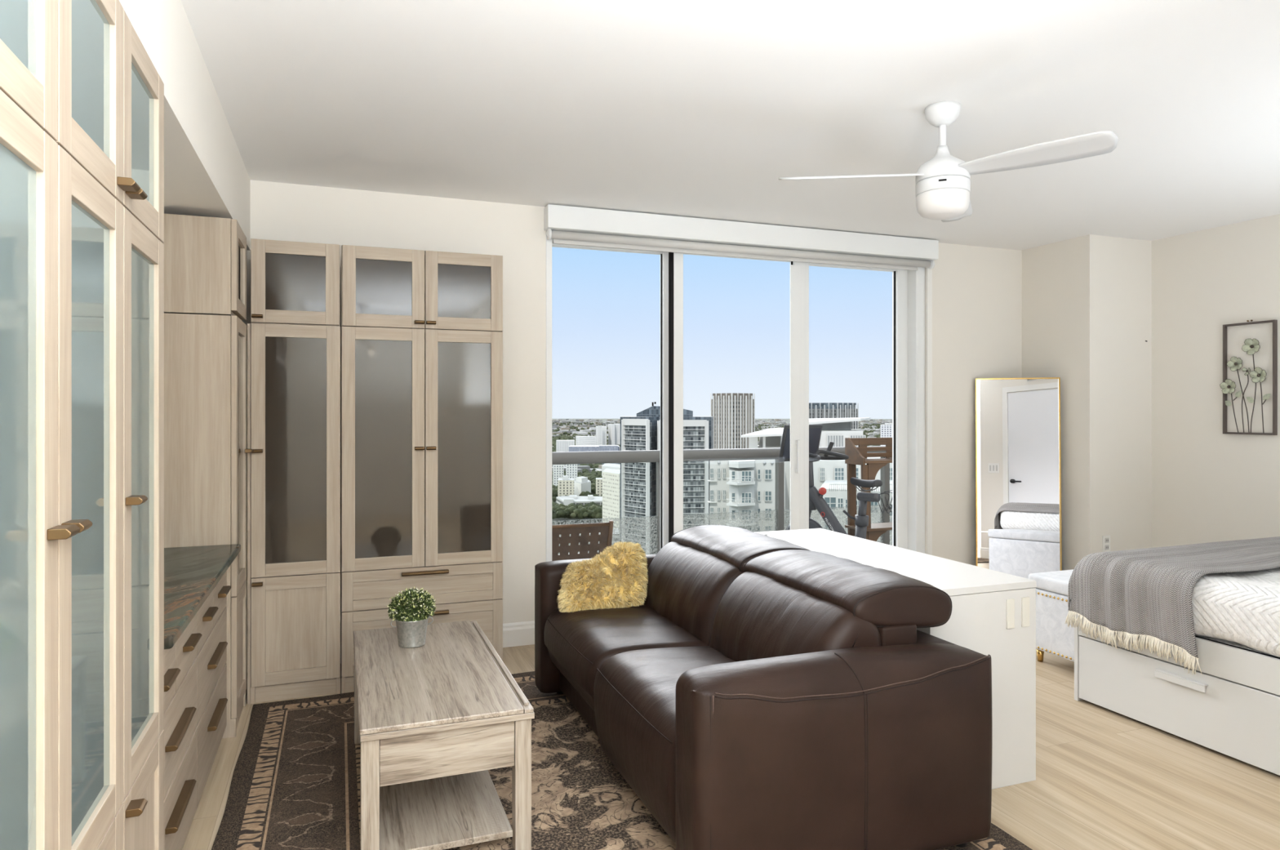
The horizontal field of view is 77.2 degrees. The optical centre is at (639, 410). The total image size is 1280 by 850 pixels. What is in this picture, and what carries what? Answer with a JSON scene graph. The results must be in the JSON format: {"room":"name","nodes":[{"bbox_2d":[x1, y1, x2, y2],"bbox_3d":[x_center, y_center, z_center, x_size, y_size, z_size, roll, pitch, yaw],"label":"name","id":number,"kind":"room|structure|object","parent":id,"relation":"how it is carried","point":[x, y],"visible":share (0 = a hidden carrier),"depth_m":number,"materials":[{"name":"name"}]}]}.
{"room":"studio apartment","nodes":[
{"label":"studio apartment","id":0,"kind":"room"},
{"bbox_2d":[119,0,250,249],"bbox_3d":[-0.922,-1.009,0.709,0.370,0.362,7.175,0,0,-21],"label":"wall","id":1,"kind":"structure","parent":0,"point":[206,174],"depth_m":2.65,"materials":[{"name":"white paint"}]},
{"bbox_2d":[250,238,340,326],"bbox_3d":[-1.683,-0.601,3.951,0.386,0.388,0.470,0,0,-21],"label":"upper cabinet","id":2,"kind":"object","parent":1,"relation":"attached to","point":[292,282],"visible":0.97,"depth_m":3.76,"materials":[{"name":"brown wood"}]},
{"bbox_2d":[241,179,1022,673],"bbox_3d":[0.468,0.080,5.193,6.120,2.540,0.263,0,0,-21],"label":"wall","id":3,"kind":"structure","parent":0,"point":[977,291],"depth_m":4.67,"materials":[{"name":"white paint"}]},
{"bbox_2d":[502,620,534,647],"bbox_3d":[0.984,1.284,5.246,3.945,0.132,0.016,0,0,-21],"label":"baseboard","id":4,"kind":"structure","parent":3,"relation":"attached to","point":[517,633],"depth_m":4.61,"materials":[{"name":"white paint"}]},
{"bbox_2d":[551,238,668,549],"bbox_3d":[-0.195,0.140,4.941,0.842,2.380,0.060,0,0,-21],"label":"window","id":5,"kind":"structure","parent":3,"relation":"attached to","point":[664,255],"depth_m":5.04,"materials":[{"name":"white metal"}]},
{"bbox_2d":[668,252,804,542],"bbox_3d":[0.641,0.140,5.158,0.949,2.380,0.100,0,0,-21],"label":"sliding door frame","id":6,"kind":"structure","parent":3,"relation":"attached to","point":[675,259],"depth_m":5.03,"materials":[{"name":"white metal"}]},
{"bbox_2d":[543,204,938,271],"bbox_3d":[0.753,-1.079,5.114,2.770,0.206,0.100,0,0,-21],"label":"roller blind","id":7,"kind":"object","parent":3,"relation":"attached to","point":[566,224],"visible":1,"depth_m":5.01,"materials":[{"name":"white fabric"}]},
{"bbox_2d":[804,262,907,549],"bbox_3d":[1.462,0.140,5.561,0.920,2.380,0.060,0,0,-21],"label":"sliding door frame","id":8,"kind":"structure","parent":3,"relation":"attached to","point":[900,277],"depth_m":5.68,"materials":[{"name":"white metal"}]},
{"bbox_2d":[181,0,1279,249],"bbox_3d":[1.761,-1.340,1.741,6.520,0.300,7.625,0,0,-21],"label":"ceiling","id":9,"kind":"structure","parent":0,"point":[696,108],"depth_m":3.06,"materials":[{"name":"white paint"}]},
{"bbox_2d":[778,101,1118,222],"bbox_3d":[1.165,-0.974,3.040,1.132,0.432,1.084,0,0,-21],"label":"ceiling fan","id":10,"kind":"object","parent":9,"relation":"hanging from","point":[943,183],"visible":1,"depth_m":3.05,"materials":[{"name":"white plastic"}]},
{"bbox_2d":[182,644,1279,849],"bbox_3d":[1.761,1.450,1.741,6.520,0.200,7.625,0,0,-21],"label":"floor","id":11,"kind":"structure","parent":0,"point":[1106,779],"depth_m":2.87,"materials":[{"name":"brown wood"}]},
{"bbox_2d":[0,88,79,849],"bbox_3d":[-0.983,0.473,0.969,0.425,1.754,0.388,0,0,-21],"label":"tall cabinet","id":12,"kind":"object","parent":11,"relation":"on","point":[30,531],"visible":1,"depth_m":1.13,"materials":[{"name":"brown wood"}]},
{"bbox_2d":[57,144,164,849],"bbox_3d":[-1.189,0.473,1.518,0.425,1.754,0.780,0,0,-21],"label":"tall cabinet","id":13,"kind":"object","parent":11,"relation":"on","point":[111,265],"visible":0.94,"depth_m":1.51,"materials":[{"name":"brown wood"}]},
{"bbox_2d":[163,570,231,849],"bbox_3d":[-1.602,0.968,2.565,0.390,0.764,1.466,0,0,-21],"label":"base cabinet","id":14,"kind":"object","parent":11,"relation":"on","point":[195,668],"visible":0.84,"depth_m":2.55,"materials":[{"name":"brown wood"}]},
{"bbox_2d":[164,543,240,648],"bbox_3d":[-1.590,0.566,2.568,0.414,0.032,1.462,0,0,-21],"label":"countertop","id":15,"kind":"structure","parent":14,"relation":"on","point":[191,573],"depth_m":2.63,"materials":[{"name":"grey stone"}]},
{"bbox_2d":[164,312,253,738],"bbox_3d":[-1.909,0.478,3.439,0.425,1.744,0.384,0,0,-21],"label":"tall cabinet","id":16,"kind":"object","parent":11,"relation":"on","point":[206,451],"visible":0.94,"depth_m":3.29,"materials":[{"name":"brown wood"}]},
{"bbox_2d":[247,323,340,703],"bbox_3d":[-1.688,0.473,3.949,0.402,1.754,0.470,0,0,-21],"label":"tall cabinet","id":17,"kind":"object","parent":11,"relation":"on","point":[294,371],"visible":0.96,"depth_m":3.76,"materials":[{"name":"brown wood"}]},
{"bbox_2d":[341,326,502,693],"bbox_3d":[-1.134,0.473,4.156,0.775,1.754,0.470,0,0,-21],"label":"tall cabinet","id":18,"kind":"object","parent":11,"relation":"on","point":[422,409],"visible":0.86,"depth_m":3.96,"materials":[{"name":"brown wood"}]},
{"bbox_2d":[341,244,502,331],"bbox_3d":[-1.134,-0.601,4.156,0.775,0.388,0.470,0,0,-21],"label":"upper cabinet","id":19,"kind":"object","parent":18,"relation":"on","point":[381,286],"visible":0.99,"depth_m":3.96,"materials":[{"name":"brown wood"}]},
{"bbox_2d":[211,671,1031,849],"bbox_3d":[-0.085,1.345,2.536,2.358,0.010,3.327,0,0,-21],"label":"area rug","id":20,"kind":"object","parent":11,"relation":"on","point":[295,784],"visible":0.3,"depth_m":2.84,"materials":[{"name":"brown fabric"}]},
{"bbox_2d":[353,620,534,849],"bbox_3d":[-0.746,1.118,2.860,0.503,0.444,1.090,0,0,-21],"label":"coffee table","id":21,"kind":"object","parent":20,"relation":"on","point":[432,719],"visible":0.98,"depth_m":2.45,"materials":[{"name":"grey wood"}]},
{"bbox_2d":[386,586,435,648],"bbox_3d":[-0.876,0.789,3.088,0.187,0.221,0.193,0,0,-21],"label":"potted plant","id":22,"kind":"object","parent":21,"relation":"on","point":[411,615],"visible":1,"depth_m":3.04,"materials":[{"name":"green plant"}]},
{"bbox_2d":[379,769,512,849],"bbox_3d":[-0.762,1.288,2.854,0.414,0.020,1.030,0,0,-21],"label":"shelf","id":23,"kind":"object","parent":21,"relation":"attached to","point":[455,811],"depth_m":2.54,"materials":[{"name":"grey wood"}]},
{"bbox_2d":[534,524,991,849],"bbox_3d":[0.287,0.944,3.146,1.020,0.791,1.903,0,0,-21],"label":"sofa","id":24,"kind":"object","parent":20,"relation":"on","point":[763,691],"visible":0.96,"depth_m":2.38,"materials":[{"name":"brown leather"}]},
{"bbox_2d":[556,541,648,613],"bbox_3d":[-0.171,0.752,3.684,0.457,0.282,0.219,0,0,-21],"label":"throw cushion","id":25,"kind":"object","parent":24,"relation":"on","point":[616,577],"visible":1,"depth_m":3.65,"materials":[{"name":"yellow fabric"}]},
{"bbox_2d":[543,604,707,711],"bbox_3d":[-0.016,1.026,3.441,0.659,0.288,0.761,0,0,-21],"label":"seat cushion","id":26,"kind":"object","parent":24,"relation":"on","point":[576,643],"depth_m":3.27,"materials":[{"name":"brown leather"}]},
{"bbox_2d":[593,645,735,844],"bbox_3d":[0.252,1.082,2.724,0.659,0.399,0.761,0,0,-21],"label":"seat cushion","id":27,"kind":"object","parent":24,"relation":"on","point":[634,689],"depth_m":2.62,"materials":[{"name":"brown leather"}]},
{"bbox_2d":[643,541,743,645],"bbox_3d":[0.247,0.790,3.538,0.296,0.344,0.761,0,0,-21],"label":"cushion","id":28,"kind":"object","parent":24,"relation":"on","point":[688,581],"depth_m":3.39,"materials":[{"name":"brown leather"}]},
{"bbox_2d":[709,571,880,661],"bbox_3d":[0.516,0.789,2.824,0.292,0.344,0.761,0,0,-21],"label":"cushion","id":29,"kind":"object","parent":24,"relation":"on","point":[756,615],"depth_m":2.73,"materials":[{"name":"brown leather"}]},
{"bbox_2d":[755,528,1036,789],"bbox_3d":[0.979,0.983,3.502,0.480,0.734,1.408,0,0,-21],"label":"cabinet","id":30,"kind":"object","parent":11,"relation":"on","point":[993,613],"visible":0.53,"depth_m":2.90,"materials":[{"name":"white wood"}]},
{"bbox_2d":[975,377,1062,578],"bbox_3d":[2.656,0.558,5.643,0.545,1.583,0.110,0,0,19],"label":"leaning mirror","id":31,"kind":"object","parent":11,"relation":"on","point":[1018,449],"visible":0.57,"depth_m":5.64,"materials":[{"name":"gold mirror"}]},
{"bbox_2d":[1028,569,1074,662],"bbox_3d":[2.727,1.110,4.337,1.162,0.480,0.472,0,0,-21],"label":"storage bench","id":32,"kind":"object","parent":11,"relation":"on","point":[1054,636],"visible":0.16,"depth_m":4.21,"materials":[{"name":"fabric"}]},
{"bbox_2d":[1074,613,1279,775],"bbox_3d":[3.163,0.875,3.043,1.664,0.950,2.120,0,0,-21],"label":"bed","id":33,"kind":"object","parent":11,"relation":"on","point":[1232,708],"visible":0.62,"depth_m":3.21,"materials":[{"name":"white wood"}]},
{"bbox_2d":[1191,567,1279,657],"bbox_3d":[3.166,0.792,3.057,1.696,0.249,2.064,0,0,-21],"label":"mattress","id":34,"kind":"object","parent":33,"relation":"on","point":[1242,607],"visible":0.51,"depth_m":3.08,"materials":[{"name":"white fabric"}]},
{"bbox_2d":[1065,536,1279,675],"bbox_3d":[2.823,0.845,3.726,1.614,0.402,0.652,0,0,-21],"label":"throw blanket","id":35,"kind":"object","parent":34,"relation":"on","point":[1147,593],"visible":1,"depth_m":3.48,"materials":[{"name":"grey fabric"}]},
{"bbox_2d":[1022,234,1151,570],"bbox_3d":[3.204,0.080,5.779,0.585,2.540,0.575,0,0,-21],"label":"wall column","id":36,"kind":"structure","parent":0,"point":[1086,300],"depth_m":5.53,"materials":[{"name":"white paint"}]},
{"bbox_2d":[1102,534,1110,551],"bbox_3d":[3.173,0.904,5.455,0.070,0.114,0.009,0,0,-21],"label":"wall outlet","id":37,"kind":"object","parent":36,"relation":"attached to","point":[1105,539],"visible":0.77,"depth_m":5.45,"materials":[{"name":"white paint"}]},
{"bbox_2d":[1151,213,1279,547],"bbox_3d":[4.155,0.080,4.357,0.200,2.540,4.405,0,0,-21],"label":"wall","id":38,"kind":"structure","parent":0,"point":[1209,484],"depth_m":5.21,"materials":[{"name":"white paint"}]},
{"bbox_2d":[1219,320,1277,435],"bbox_3d":[3.784,-0.202,4.998,0.041,0.698,0.316,0,0,-21],"label":"metal wall art","id":39,"kind":"object","parent":38,"relation":"attached to","point":[1251,346],"visible":1,"depth_m":4.98,"materials":[{"name":"brown metal"}]},
{"bbox_2d":[1219,378,1235,393],"bbox_3d":[3.738,-0.155,5.097,0.025,0.095,0.099,0,0,-21],"label":"flower","id":40,"kind":"object","parent":39,"relation":"on","point":[1228,386],"depth_m":5.10,"materials":[{"name":"green metal"}]},
{"bbox_2d":[1226,355,1242,371],"bbox_3d":[3.752,-0.297,5.059,0.025,0.094,0.091,0,0,-21],"label":"flower","id":41,"kind":"object","parent":39,"relation":"on","point":[1235,363],"depth_m":5.06,"materials":[{"name":"green metal"}]},
{"bbox_2d":[1241,367,1250,375],"bbox_3d":[3.777,-0.245,4.994,0.024,0.049,0.052,0,0,-21],"label":"flower","id":42,"kind":"object","parent":39,"relation":"on","point":[1244,369],"depth_m":4.99,"materials":[{"name":"green metal"}]},
{"bbox_2d":[1241,338,1260,355],"bbox_3d":[3.786,-0.397,4.969,0.025,0.104,0.106,0,0,-21],"label":"flower","id":43,"kind":"object","parent":39,"relation":"on","point":[1251,346],"depth_m":4.97,"materials":[{"name":"green metal"}]},
{"bbox_2d":[1248,367,1266,382],"bbox_3d":[3.801,-0.221,4.931,0.025,0.095,0.098,0,0,-21],"label":"flower","id":44,"kind":"object","parent":39,"relation":"on","point":[1258,375],"depth_m":4.93,"materials":[{"name":"green metal"}]},
{"bbox_3d":[0.708,1.545,6.376,8.200,0.250,1.795,0,0,-21],"label":"floor","id":45,"kind":"structure","parent":0,"visible":0},
{"bbox_2d":[551,520,613,560],"bbox_3d":[-0.581,1.083,5.655,0.596,0.683,0.732,0,0,-21],"label":"woven chair","id":46,"kind":"object","parent":45,"relation":"on","point":[605,538],"visible":0.38,"depth_m":5.38,"materials":[{"name":"brown wicker"}]},
{"bbox_2d":[551,445,892,554],"bbox_3d":[0.564,0.878,7.046,7.600,1.084,0.104,0,0,-21],"label":"balcony railing","id":47,"kind":"object","parent":45,"relation":"on","point":[733,454],"visible":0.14,"depth_m":7.03,"materials":[{"name":"grey paint"}]},
{"bbox_2d":[778,424,892,538],"bbox_3d":[1.610,0.766,6.551,0.517,1.299,1.069,0,0,-42],"label":"exercise bike","id":48,"kind":"object","parent":45,"relation":"on","point":[816,500],"visible":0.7,"depth_m":6.62,"materials":[{"name":"black metal"}]},
{"bbox_2d":[844,437,892,541],"bbox_3d":[2.179,0.828,7.010,0.740,1.186,0.280,0,0,-21],"label":"wooden stand","id":49,"kind":"object","parent":45,"relation":"on","point":[857,455],"visible":0.37,"depth_m":6.98,"materials":[{"name":"brown wood"}]},
{"bbox_2d":[844,522,892,531],"bbox_3d":[2.181,1.006,7.005,0.740,0.022,0.270,0,0,-21],"label":"shelf","id":50,"kind":"object","parent":49,"relation":"attached to","point":[880,526],"depth_m":6.92,"materials":[{"name":"brown wood"}]},
{"bbox_2d":[865,457,892,463],"bbox_3d":[2.177,0.433,7.015,0.700,0.023,0.250,0,0,-21],"label":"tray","id":51,"kind":"object","parent":49,"relation":"on","point":[878,460],"depth_m":6.86,"materials":[{"name":"brown wood"}]},
{"bbox_3d":[-1.198,0.080,0.632,0.200,2.540,7.625,0,0,-21],"label":"wall","id":52,"kind":"structure","parent":0,"visible":0},
{"bbox_2d":[0,0,57,140],"bbox_3d":[-0.983,-0.601,0.969,0.425,0.388,0.388,0,0,-21],"label":"upper cabinet","id":53,"kind":"object","parent":52,"relation":"attached to","point":[28,28],"visible":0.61,"depth_m":1.13,"materials":[{"name":"brown wood"}]},
{"bbox_2d":[54,0,164,242],"bbox_3d":[-1.189,-0.601,1.518,0.425,0.388,0.780,0,0,-21],"label":"upper cabinet","id":54,"kind":"object","parent":52,"relation":"attached to","point":[111,91],"visible":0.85,"depth_m":1.52,"materials":[{"name":"brown wood"}]},
{"bbox_2d":[162,213,246,319],"bbox_3d":[-1.920,-0.597,3.435,0.389,0.397,0.384,0,0,-21],"label":"upper cabinet","id":55,"kind":"object","parent":52,"relation":"attached to","point":[205,257],"visible":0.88,"depth_m":3.28,"materials":[{"name":"brown wood"}]},
{"label":"outside","id":56,"kind":"structure","parent":0,"visible":0},
{"bbox_2d":[551,418,892,554],"bbox_3d":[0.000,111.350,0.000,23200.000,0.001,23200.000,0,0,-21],"label":"city","id":57,"kind":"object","parent":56,"point":[563,519],"visible":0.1,"depth_m":833.83},
{"bbox_2d":[552,464,564,485],"bbox_3d":[-109.005,89.337,1071.938,19.518,44.026,28.237,0,0,-21],"label":"apartment tower","id":58,"kind":"structure","parent":57,"relation":"on","point":[557,469],"depth_m":1060.00,"materials":[{"name":"white concrete"}]},
{"bbox_2d":[557,475,573,496],"bbox_3d":[-87.151,94.006,944.936,25.555,34.688,35.555,0,0,-21],"label":"building","id":59,"kind":"structure","parent":57,"relation":"on","point":[565,485],"depth_m":929.98,"materials":[{"name":"white concrete"}]},
{"bbox_2d":[565,463,577,481],"bbox_3d":[-89.559,88.351,1051.957,20.303,45.999,28.285,0,0,-21],"label":"apartment tower","id":60,"kind":"structure","parent":57,"relation":"on","point":[571,469],"depth_m":1040.01,"materials":[{"name":"white concrete"}]},
{"bbox_2d":[555,435,595,451],"bbox_3d":[-153.646,85.675,1868.812,112.452,51.350,133.850,0,0,-21],"label":"block","id":61,"kind":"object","parent":57,"relation":"on","point":[561,445],"visible":0.58,"depth_m":1850.39,"materials":[{"name":"white concrete"}]},
{"bbox_2d":[555,494,602,505],"bbox_3d":[-64.461,102.351,885.217,56.160,17.999,65.682,0,0,-21],"label":"building","id":62,"kind":"structure","parent":57,"relation":"on","point":[564,500],"depth_m":870.66,"materials":[{"name":"white concrete"}]},
{"bbox_2d":[568,494,577,498],"bbox_3d":[-74.181,96.324,888.976,8.314,4.757,14.694,0,0,-5],"label":"plant","id":63,"kind":"object","parent":62,"relation":"on","point":[575,496],"depth_m":881.99,"materials":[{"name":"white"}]},
{"bbox_2d":[587,494,593,498],"bbox_3d":[-54.714,96.027,884.986,5.921,5.351,14.366,0,0,-4],"label":"plant","id":64,"kind":"object","parent":62,"relation":"on","point":[589,496],"depth_m":877.91,"materials":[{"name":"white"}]},
{"bbox_2d":[573,475,591,496],"bbox_3d":[-69.780,96.398,986.934,26.094,29.904,50.023,0,0,-21],"label":"building","id":65,"kind":"structure","parent":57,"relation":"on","point":[581,483],"depth_m":973.66,"materials":[{"name":"white concrete"}]},
{"bbox_2d":[568,444,619,465],"bbox_3d":[-84.735,87.675,1506.014,105.839,47.350,98.684,0,0,-21],"label":"building","id":66,"kind":"structure","parent":57,"relation":"on","point":[571,447],"depth_m":1479.95,"materials":[{"name":"white concrete"}]},
{"bbox_2d":[595,477,602,495],"bbox_3d":[-48.648,96.114,959.987,13.875,30.472,21.987,0,0,-21],"label":"block","id":67,"kind":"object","parent":57,"relation":"on","point":[598,480],"visible":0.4,"depth_m":949.95,"materials":[{"name":"beige concrete"}]},
{"bbox_2d":[595,425,606,444],"bbox_3d":[-110.370,75.743,2236.337,46.625,71.215,111.125,0,0,-21],"label":"block","id":68,"kind":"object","parent":57,"relation":"on","point":[601,431],"visible":0.66,"depth_m":2203.84,"materials":[{"name":"white concrete"}]},
{"bbox_2d":[589,528,619,552],"bbox_3d":[-28.317,103.222,634.985,31.624,16.255,36.912,0,0,-21],"label":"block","id":69,"kind":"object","parent":57,"relation":"on","point":[617,529],"visible":0.12,"depth_m":619.96,"materials":[{"name":"white concrete"}]},
{"bbox_2d":[601,462,620,538],"bbox_3d":[-23.964,82.121,753.538,41.976,58.458,123.218,0,0,-21],"label":"building","id":70,"kind":"structure","parent":57,"relation":"on","point":[611,473],"depth_m":707.15,"materials":[{"name":"white concrete"}]},
{"bbox_2d":[608,423,620,444],"bbox_3d":[-70.110,73.918,2273.860,52.001,74.863,82.176,0,0,-21],"label":"block","id":71,"kind":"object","parent":57,"relation":"on","point":[614,429],"visible":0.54,"depth_m":2250.05,"materials":[{"name":"white concrete"}]},
{"bbox_2d":[620,401,713,554],"bbox_3d":[16.951,53.058,476.971,70.147,116.584,72.170,0,0,-21],"label":"office tower","id":72,"kind":"structure","parent":57,"relation":"on","point":[641,432],"depth_m":446.10,"materials":[{"name":"white concrete"}]},
{"bbox_2d":[551,422,884,519],"bbox_3d":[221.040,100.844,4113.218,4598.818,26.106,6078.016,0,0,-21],"label":"trees","id":73,"kind":"object","parent":57,"relation":"on","point":[591,510],"visible":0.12,"depth_m":1059.74,"materials":[{"name":"green plant"}]},
{"bbox_2d":[551,418,892,472],"bbox_3d":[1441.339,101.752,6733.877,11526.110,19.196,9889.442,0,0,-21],"label":"roofs","id":74,"kind":"structure","parent":57,"relation":"on","point":[565,428],"depth_m":5306.14,"materials":[{"name":"grey concrete"}]},
{"bbox_2d":[710,392,755,448],"bbox_3d":[74.085,48.540,656.169,32.656,125.620,31.215,0,0,-21],"label":"tower","id":75,"kind":"structure","parent":57,"relation":"on","point":[733,414],"depth_m":646.07,"materials":[{"name":"white concrete"}]},
{"bbox_2d":[707,417,892,545],"bbox_3d":[34.749,56.283,131.971,49.934,110.134,51.370,0,0,-21],"label":"apartment block","id":76,"kind":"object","parent":57,"relation":"on","point":[744,485],"visible":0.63,"depth_m":126.01,"materials":[{"name":"white concrete"}]},
{"bbox_2d":[808,402,858,429],"bbox_3d":[183.222,51.824,773.551,48.604,119.053,29.647,0,0,-21],"label":"tower","id":77,"kind":"structure","parent":57,"relation":"on","point":[816,410],"depth_m":766.66,"materials":[{"name":"grey concrete"}]},
{"bbox_2d":[880,422,892,445],"bbox_3d":[492.133,67.330,1528.556,99.898,88.039,70.500,0,0,-21],"label":"block","id":78,"kind":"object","parent":57,"relation":"on","point":[886,428],"visible":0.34,"depth_m":1499.96,"materials":[{"name":"white concrete"}]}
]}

